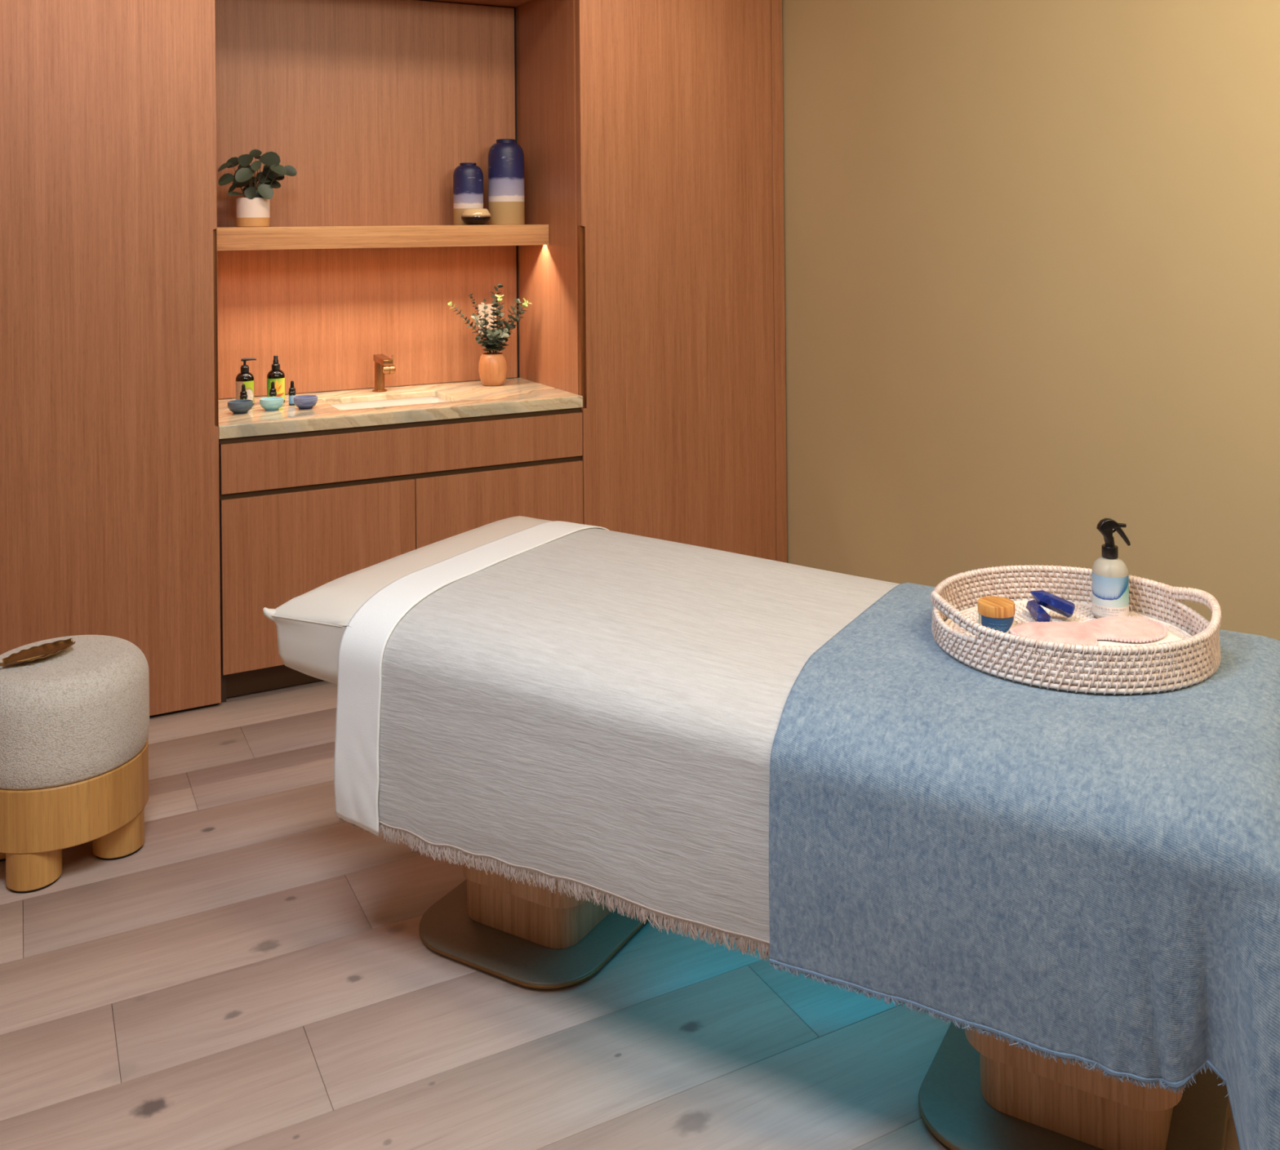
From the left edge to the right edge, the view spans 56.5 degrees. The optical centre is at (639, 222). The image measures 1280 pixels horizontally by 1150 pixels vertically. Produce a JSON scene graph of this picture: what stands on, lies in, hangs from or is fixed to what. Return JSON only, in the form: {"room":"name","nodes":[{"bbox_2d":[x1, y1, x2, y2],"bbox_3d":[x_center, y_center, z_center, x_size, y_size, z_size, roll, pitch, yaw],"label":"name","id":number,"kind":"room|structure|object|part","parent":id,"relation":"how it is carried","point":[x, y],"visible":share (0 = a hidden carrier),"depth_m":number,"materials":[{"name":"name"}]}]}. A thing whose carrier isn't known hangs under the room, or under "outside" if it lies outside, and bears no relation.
{"room":"spa treatment room","nodes":[
{"label":"spa treatment room","id":0,"kind":"room"},
{"bbox_2d":[218,0,511,399],"bbox_3d":[-1.718,0.162,4.359,4.633,2.700,0.120,0,0,-28],"label":"wall","id":1,"kind":"structure","parent":0,"point":[417,0],"depth_m":4.73,"materials":[{"name":"paint"}]},
{"bbox_2d":[421,0,531,8],"bbox_3d":[-0.926,-1.031,4.292,1.246,0.321,0.594,0,0,-28],"label":"header","id":2,"kind":"object","parent":1,"relation":"attached to","point":[503,3],"visible":1,"depth_m":4.71,"materials":[{"name":"brown wood"}]},
{"bbox_2d":[214,0,519,399],"bbox_3d":[-1.052,-0.117,4.550,1.248,1.495,0.030,0,0,-28],"label":"wall panel","id":3,"kind":"object","parent":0,"point":[375,106],"visible":0.64,"depth_m":4.53,"materials":[{"name":"brown wood"}]},
{"bbox_2d":[216,224,549,250],"bbox_3d":[-0.971,0.051,4.397,1.246,0.078,0.312,0,0,-28],"label":"floating shelf","id":4,"kind":"object","parent":3,"relation":"attached to","point":[237,238],"visible":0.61,"depth_m":4.24,"materials":[{"name":"brown wood"}]},
{"bbox_2d":[217,149,297,226],"bbox_3d":[-1.379,-0.122,4.238,0.252,0.275,0.340,0,0,-28],"label":"potted plant","id":5,"kind":"object","parent":4,"relation":"on","point":[253,210],"visible":0.97,"depth_m":4.13,"materials":[{"name":"green plant"}]},
{"bbox_3d":[-1.351,-0.052,4.160,0.113,0.069,0.113,0,0,-28],"label":"pot","id":6,"kind":"part","parent":5,"relation":"part of","materials":[{"name":"white ceramic"}]},
{"bbox_3d":[-1.351,-0.001,4.160,0.112,0.032,0.112,0,0,-28],"label":"pot","id":7,"kind":"part","parent":5,"relation":"part of","materials":[{"name":"beige ceramic"}]},
{"bbox_2d":[453,162,483,225],"bbox_3d":[-0.662,-0.111,4.592,0.114,0.239,0.114,0,0,-28],"label":"vase","id":8,"kind":"object","parent":4,"relation":"on","point":[468,177],"visible":0.93,"depth_m":4.54,"materials":[{"name":"ceramic"}]},
{"bbox_2d":[461,208,491,225],"bbox_3d":[-0.617,-0.022,4.487,0.113,0.061,0.113,0,0,-28],"label":"bowl","id":9,"kind":"object","parent":4,"relation":"on","point":[469,216],"visible":1,"depth_m":4.45,"materials":[{"name":"ceramic"}]},
{"bbox_2d":[488,138,524,225],"bbox_3d":[-0.521,-0.158,4.640,0.140,0.332,0.140,0,0,-28],"label":"vase","id":10,"kind":"object","parent":4,"relation":"on","point":[506,201],"visible":0.99,"depth_m":4.58,"materials":[{"name":"ceramic"}]},
{"bbox_2d":[478,303,496,334],"bbox_3d":[-0.610,0.386,4.757,0.075,0.120,0.007,0,0,-28],"label":"outlet plate","id":11,"kind":"object","parent":3,"relation":"attached to","point":[481,307],"visible":0.41,"depth_m":4.75,"materials":[{"name":"beige plastic"}]},
{"bbox_2d":[483,310,491,317],"bbox_3d":[-0.609,0.364,4.754,0.034,0.028,0.002,0,0,-28],"label":"socket","id":12,"kind":"object","parent":11,"relation":"attached to","point":[489,311],"depth_m":4.76,"materials":[{"name":"beige plastic"}]},
{"bbox_2d":[483,321,491,328],"bbox_3d":[-0.608,0.408,4.754,0.034,0.028,0.002,0,0,-28],"label":"socket","id":13,"kind":"object","parent":11,"relation":"attached to","point":[487,326],"depth_m":4.76,"materials":[{"name":"beige plastic"}]},
{"bbox_2d":[0,680,1239,1149],"bbox_3d":[-0.265,1.535,1.601,4.633,0.080,6.340,0,0,-28],"label":"floor","id":14,"kind":"structure","parent":0,"point":[260,974],"depth_m":2.24,"materials":[{"name":"brown wood"}]},
{"bbox_2d":[0,635,149,893],"bbox_3d":[-1.391,1.269,2.863,0.392,0.475,0.392,0,0,-28],"label":"round stool","id":15,"kind":"object","parent":14,"relation":"on","point":[74,721],"visible":0.97,"depth_m":2.71,"materials":[{"name":"beige fabric"}]},
{"bbox_3d":[-1.524,1.460,2.861,0.115,0.084,0.115,0,0,-28],"label":"leg","id":16,"kind":"part","parent":15,"relation":"part of","materials":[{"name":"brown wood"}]},
{"bbox_3d":[-1.387,1.459,2.727,0.115,0.084,0.115,0,0,-28],"label":"leg","id":17,"kind":"part","parent":15,"relation":"part of","materials":[{"name":"brown wood"}]},
{"bbox_2d":[0,638,75,666],"bbox_3d":[-1.436,1.018,2.811,0.189,0.025,0.090,0,0,-43],"label":"dish","id":18,"kind":"object","parent":15,"relation":"on","point":[42,651],"visible":1,"depth_m":2.83,"materials":[{"name":"brown wood"}]},
{"bbox_3d":[-1.444,1.024,2.804,0.013,0.014,0.168,-1,0,44],"label":"stem","id":19,"kind":"part","parent":18,"relation":"part of","materials":[{"name":"metal"}]},
{"bbox_2d":[0,635,149,790],"bbox_3d":[-1.392,1.153,2.863,0.392,0.242,0.392,0,0,-28],"label":"cushion","id":20,"kind":"object","parent":15,"relation":"on","point":[75,717],"depth_m":2.73,"materials":[{"name":"beige fabric"}]},
{"bbox_3d":[-1.254,1.458,2.864,0.115,0.084,0.115,0,0,-28],"label":"leg","id":21,"kind":"part","parent":15,"relation":"part of","materials":[{"name":"brown wood"}]},
{"bbox_2d":[0,0,221,717],"bbox_3d":[-2.471,0.170,3.499,2.242,2.696,0.694,0,0,-28],"label":"tall cabinet","id":22,"kind":"object","parent":14,"relation":"on","point":[109,482],"visible":0.96,"depth_m":3.57,"materials":[{"name":"brown wood"}]},
{"bbox_3d":[-1.329,0.327,3.723,0.012,0.616,0.032,0,0,-28],"label":"finger pull","id":23,"kind":"part","parent":22,"relation":"part of","materials":[{"name":"wood"}]},
{"bbox_2d":[218,407,583,702],"bbox_3d":[-0.894,1.088,4.265,1.246,0.833,0.600,0,0,-28],"label":"vanity cabinet","id":24,"kind":"object","parent":14,"relation":"on","point":[300,513],"visible":0.61,"depth_m":3.90,"materials":[{"name":"brown wood"}]},
{"bbox_3d":[-1.032,1.137,3.866,0.620,0.544,0.022,0,0,-28],"label":"door","id":25,"kind":"part","parent":24,"relation":"part of","materials":[{"name":"brown wood"}]},
{"bbox_2d":[218,377,582,439],"bbox_3d":[-0.898,0.651,4.267,1.248,0.040,0.603,0,0,-28],"label":"countertop","id":26,"kind":"structure","parent":24,"relation":"on","point":[516,395],"depth_m":4.11,"materials":[{"name":"stone"}]},
{"bbox_2d":[227,400,253,413],"bbox_3d":[-1.333,0.615,3.971,0.081,0.039,0.081,0,0,-28],"label":"ceramic bowl","id":27,"kind":"object","parent":26,"relation":"on","point":[237,406],"visible":1,"depth_m":3.94,"materials":[{"name":"ceramic"}]},
{"bbox_2d":[240,384,247,399],"bbox_3d":[-1.350,0.592,4.055,0.026,0.085,0.026,-1,0,-18],"label":"dropper bottle","id":28,"kind":"object","parent":26,"relation":"on","point":[243,394],"visible":0.5,"depth_m":4.05,"materials":[{"name":"glass"}]},
{"bbox_3d":[-1.350,0.562,4.055,0.013,0.026,0.013,-1,0,45],"label":"bulb","id":29,"kind":"part","parent":28,"relation":"part of","materials":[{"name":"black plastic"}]},
{"bbox_2d":[235,358,256,405],"bbox_3d":[-1.368,0.552,4.124,0.061,0.165,0.061,-1,0,26],"label":"pump bottle","id":30,"kind":"object","parent":26,"relation":"on","point":[245,377],"visible":0.74,"depth_m":4.11,"materials":[{"name":"plastic"}]},
{"bbox_3d":[-1.369,0.487,4.125,0.025,0.022,0.025,-1,0,-18],"label":"pump stem","id":31,"kind":"part","parent":30,"relation":"part of","materials":[{"name":"black plastic"}]},
{"bbox_2d":[259,396,284,410],"bbox_3d":[-1.247,0.614,4.034,0.079,0.038,0.079,0,0,-28],"label":"ceramic bowl","id":32,"kind":"object","parent":26,"relation":"on","point":[272,403],"visible":1,"depth_m":4.01,"materials":[{"name":"ceramic"}]},
{"bbox_2d":[269,382,276,397],"bbox_3d":[-1.268,0.591,4.116,0.026,0.085,0.026,-1,0,-17],"label":"dropper bottle","id":33,"kind":"object","parent":26,"relation":"on","point":[273,393],"visible":0.45,"depth_m":4.11,"materials":[{"name":"glass"}]},
{"bbox_3d":[-1.269,0.562,4.116,0.013,0.026,0.013,-1,0,-8],"label":"bulb","id":34,"kind":"part","parent":33,"relation":"part of","materials":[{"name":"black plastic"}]},
{"bbox_2d":[266,355,284,403],"bbox_3d":[-1.281,0.551,4.190,0.061,0.166,0.061,-1,0,-17],"label":"bottle","id":35,"kind":"object","parent":26,"relation":"on","point":[277,375],"visible":0.72,"depth_m":4.17,"materials":[{"name":"plastic"}]},
{"bbox_2d":[288,381,296,405],"bbox_3d":[-1.207,0.591,4.134,0.026,0.085,0.026,-1,0,-16],"label":"dropper bottle","id":36,"kind":"object","parent":26,"relation":"on","point":[291,393],"visible":0.83,"depth_m":4.12,"materials":[{"name":"glass"}]},
{"bbox_3d":[-1.207,0.561,4.134,0.013,0.026,0.013,0,0,-43],"label":"bulb","id":37,"kind":"part","parent":36,"relation":"part of","materials":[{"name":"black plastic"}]},
{"bbox_2d":[293,395,317,408],"bbox_3d":[-1.139,0.612,4.059,0.080,0.040,0.080,0,0,-28],"label":"ceramic bowl","id":38,"kind":"object","parent":26,"relation":"on","point":[303,402],"visible":1,"depth_m":4.03,"materials":[{"name":"ceramic"}]},
{"bbox_2d":[372,354,395,392],"bbox_3d":[-0.942,0.563,4.430,0.084,0.137,0.149,0,0,-28],"label":"faucet","id":39,"kind":"object","parent":26,"relation":"on","point":[384,365],"visible":1,"depth_m":4.45,"materials":[{"name":"gold metal"}]},
{"bbox_3d":[-0.953,0.508,4.419,0.037,0.028,0.140,0,0,-28],"label":"spout","id":40,"kind":"part","parent":39,"relation":"part of","materials":[{"name":"gold metal"}]},
{"bbox_3d":[-0.935,0.553,4.486,0.020,0.034,0.034,0,0,-28],"label":"handle","id":41,"kind":"part","parent":39,"relation":"part of","materials":[{"name":"gold metal"}]},
{"bbox_2d":[329,395,448,410],"bbox_3d":[-0.887,0.718,4.239,0.451,0.133,0.321,0,0,-28],"label":"sink basin","id":42,"kind":"object","parent":26,"relation":"in","point":[423,400],"visible":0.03,"depth_m":4.39,"materials":[{"name":"white ceramic"}]},
{"bbox_2d":[447,284,532,386],"bbox_3d":[-0.575,0.433,4.604,0.322,0.389,0.132,-1,0,4],"label":"potted plant","id":43,"kind":"object","parent":26,"relation":"on","point":[492,366],"visible":1,"depth_m":4.58,"materials":[{"name":"green plant"}]},
{"bbox_3d":[-0.653,0.425,4.596,0.159,0.228,0.004,-1,0,-11],"label":"stem","id":44,"kind":"part","parent":43,"relation":"part of","materials":[{"name":"green plant"}]},
{"bbox_3d":[-0.545,0.412,4.589,0.017,0.252,0.060,0,0,-28],"label":"stem","id":45,"kind":"part","parent":43,"relation":"part of","materials":[{"name":"green plant"}]},
{"bbox_3d":[-0.761,0.766,4.010,1.240,0.155,0.022,0,0,-28],"label":"drawer","id":46,"kind":"part","parent":24,"relation":"part of","materials":[{"name":"brown wood"}]},
{"bbox_3d":[-0.482,1.132,4.154,0.617,0.544,0.022,0,0,-28],"label":"door","id":47,"kind":"part","parent":24,"relation":"part of","materials":[{"name":"brown wood"}]},
{"bbox_2d":[508,0,786,563],"bbox_3d":[0.023,0.148,4.803,0.887,2.696,0.694,0,0,-28],"label":"tall cabinet","id":48,"kind":"object","parent":14,"relation":"on","point":[650,133],"visible":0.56,"depth_m":4.50,"materials":[{"name":"brown wood"}]},
{"bbox_3d":[-0.209,0.343,4.310,0.015,0.661,0.036,0,0,-28],"label":"finger pull","id":49,"kind":"part","parent":48,"relation":"part of","materials":[{"name":"wood"}]},
{"bbox_2d":[262,515,1229,1149],"bbox_3d":[0.251,1.130,2.426,1.911,0.722,0.891,-1,0,30],"label":"bed","id":50,"kind":"object","parent":14,"relation":"on","point":[978,1091],"visible":0.26,"depth_m":2.32,"materials":[{"name":"white wood"}]},
{"bbox_3d":[0.251,0.867,2.425,1.906,0.197,0.880,-1,0,30],"label":"mattress","id":51,"kind":"part","parent":50,"relation":"part of","materials":[{"name":"white fabric"}]},
{"bbox_3d":[-0.154,1.482,2.665,0.428,0.012,0.670,-1,0,30],"label":"plate","id":52,"kind":"part","parent":50,"relation":"part of","materials":[{"name":"metal"}]},
{"bbox_2d":[337,528,900,959],"bbox_3d":[0.048,0.987,2.538,1.000,0.454,0.913,-1,0,30],"label":"blanket","id":53,"kind":"object","parent":50,"relation":"on","point":[597,711],"visible":0.94,"depth_m":2.19,"materials":[{"name":"beige fabric"}]},
{"bbox_2d":[333,520,608,835],"bbox_3d":[-0.332,0.981,2.759,0.116,0.442,0.925,-1,0,30],"label":"sheet","id":54,"kind":"object","parent":53,"relation":"on","point":[362,645],"visible":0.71,"depth_m":2.39,"materials":[{"name":"white fabric"}]},
{"bbox_2d":[768,582,1279,1149],"bbox_3d":[0.769,1.049,2.106,0.850,0.536,1.038,-1,0,30],"label":"throw","id":55,"kind":"object","parent":50,"relation":"on","point":[1092,879],"visible":0.8,"depth_m":1.76,"materials":[{"name":"blue fabric"}]},
{"bbox_2d":[930,564,1221,695],"bbox_3d":[0.800,0.734,2.213,0.496,0.098,0.496,0,0,-39],"label":"basket tray","id":56,"kind":"object","parent":55,"relation":"on","point":[1190,660],"visible":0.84,"depth_m":2.09,"materials":[{"name":"wicker"}]},
{"bbox_2d":[977,595,1015,633],"bbox_3d":[0.676,0.744,2.258,0.068,0.053,0.068,0,0,-28],"label":"jar","id":57,"kind":"object","parent":56,"relation":"in","point":[997,613],"visible":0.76,"depth_m":2.23,"materials":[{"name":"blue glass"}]},
{"bbox_3d":[0.676,0.729,2.258,0.068,0.021,0.068,0,0,-28],"label":"lid","id":58,"kind":"part","parent":57,"relation":"part of","materials":[{"name":"brown wood"}]},
{"bbox_2d":[1026,600,1050,622],"bbox_3d":[0.773,0.756,2.319,0.028,0.027,0.094,-1,1,2],"label":"crystal","id":59,"kind":"object","parent":56,"relation":"on","point":[1040,615],"visible":0.82,"depth_m":2.29},
{"bbox_2d":[1030,590,1075,617],"bbox_3d":[0.801,0.740,2.312,0.083,0.048,0.029,-1,0,14],"label":"crystal","id":60,"kind":"object","parent":56,"relation":"on","point":[1066,608],"visible":1,"depth_m":2.30},
{"bbox_2d":[1008,628,1184,655],"bbox_3d":[0.841,0.767,2.203,0.321,0.003,0.143,-1,0,-11],"label":"paper sheet","id":61,"kind":"object","parent":56,"relation":"in","point":[1171,636],"visible":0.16,"depth_m":2.18,"materials":[{"name":"white paper"}]},
{"bbox_2d":[1009,615,1167,646],"bbox_3d":[0.843,0.759,2.215,0.300,0.012,0.145,-1,0,-10],"label":"mask","id":62,"kind":"object","parent":61,"relation":"on","point":[1129,628],"visible":0.86,"depth_m":2.21,"materials":[{"name":"pink fabric"}]},
{"bbox_2d":[1091,518,1130,617],"bbox_3d":[0.917,0.673,2.324,0.067,0.191,0.067,-1,0,35],"label":"spray bottle","id":63,"kind":"object","parent":56,"relation":"in","point":[1109,574],"visible":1,"depth_m":2.30,"materials":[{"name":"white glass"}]},
{"bbox_3d":[0.791,1.473,2.111,0.457,0.012,0.670,-1,0,30],"label":"plate","id":64,"kind":"part","parent":50,"relation":"part of","materials":[{"name":"metal"}]},
{"bbox_2d":[782,0,1279,640],"bbox_3d":[1.694,0.128,2.702,0.120,2.700,6.220,0,0,-28],"label":"wall","id":65,"kind":"structure","parent":0,"point":[1032,247],"depth_m":3.56,"materials":[{"name":"beige paint"}]}
]}

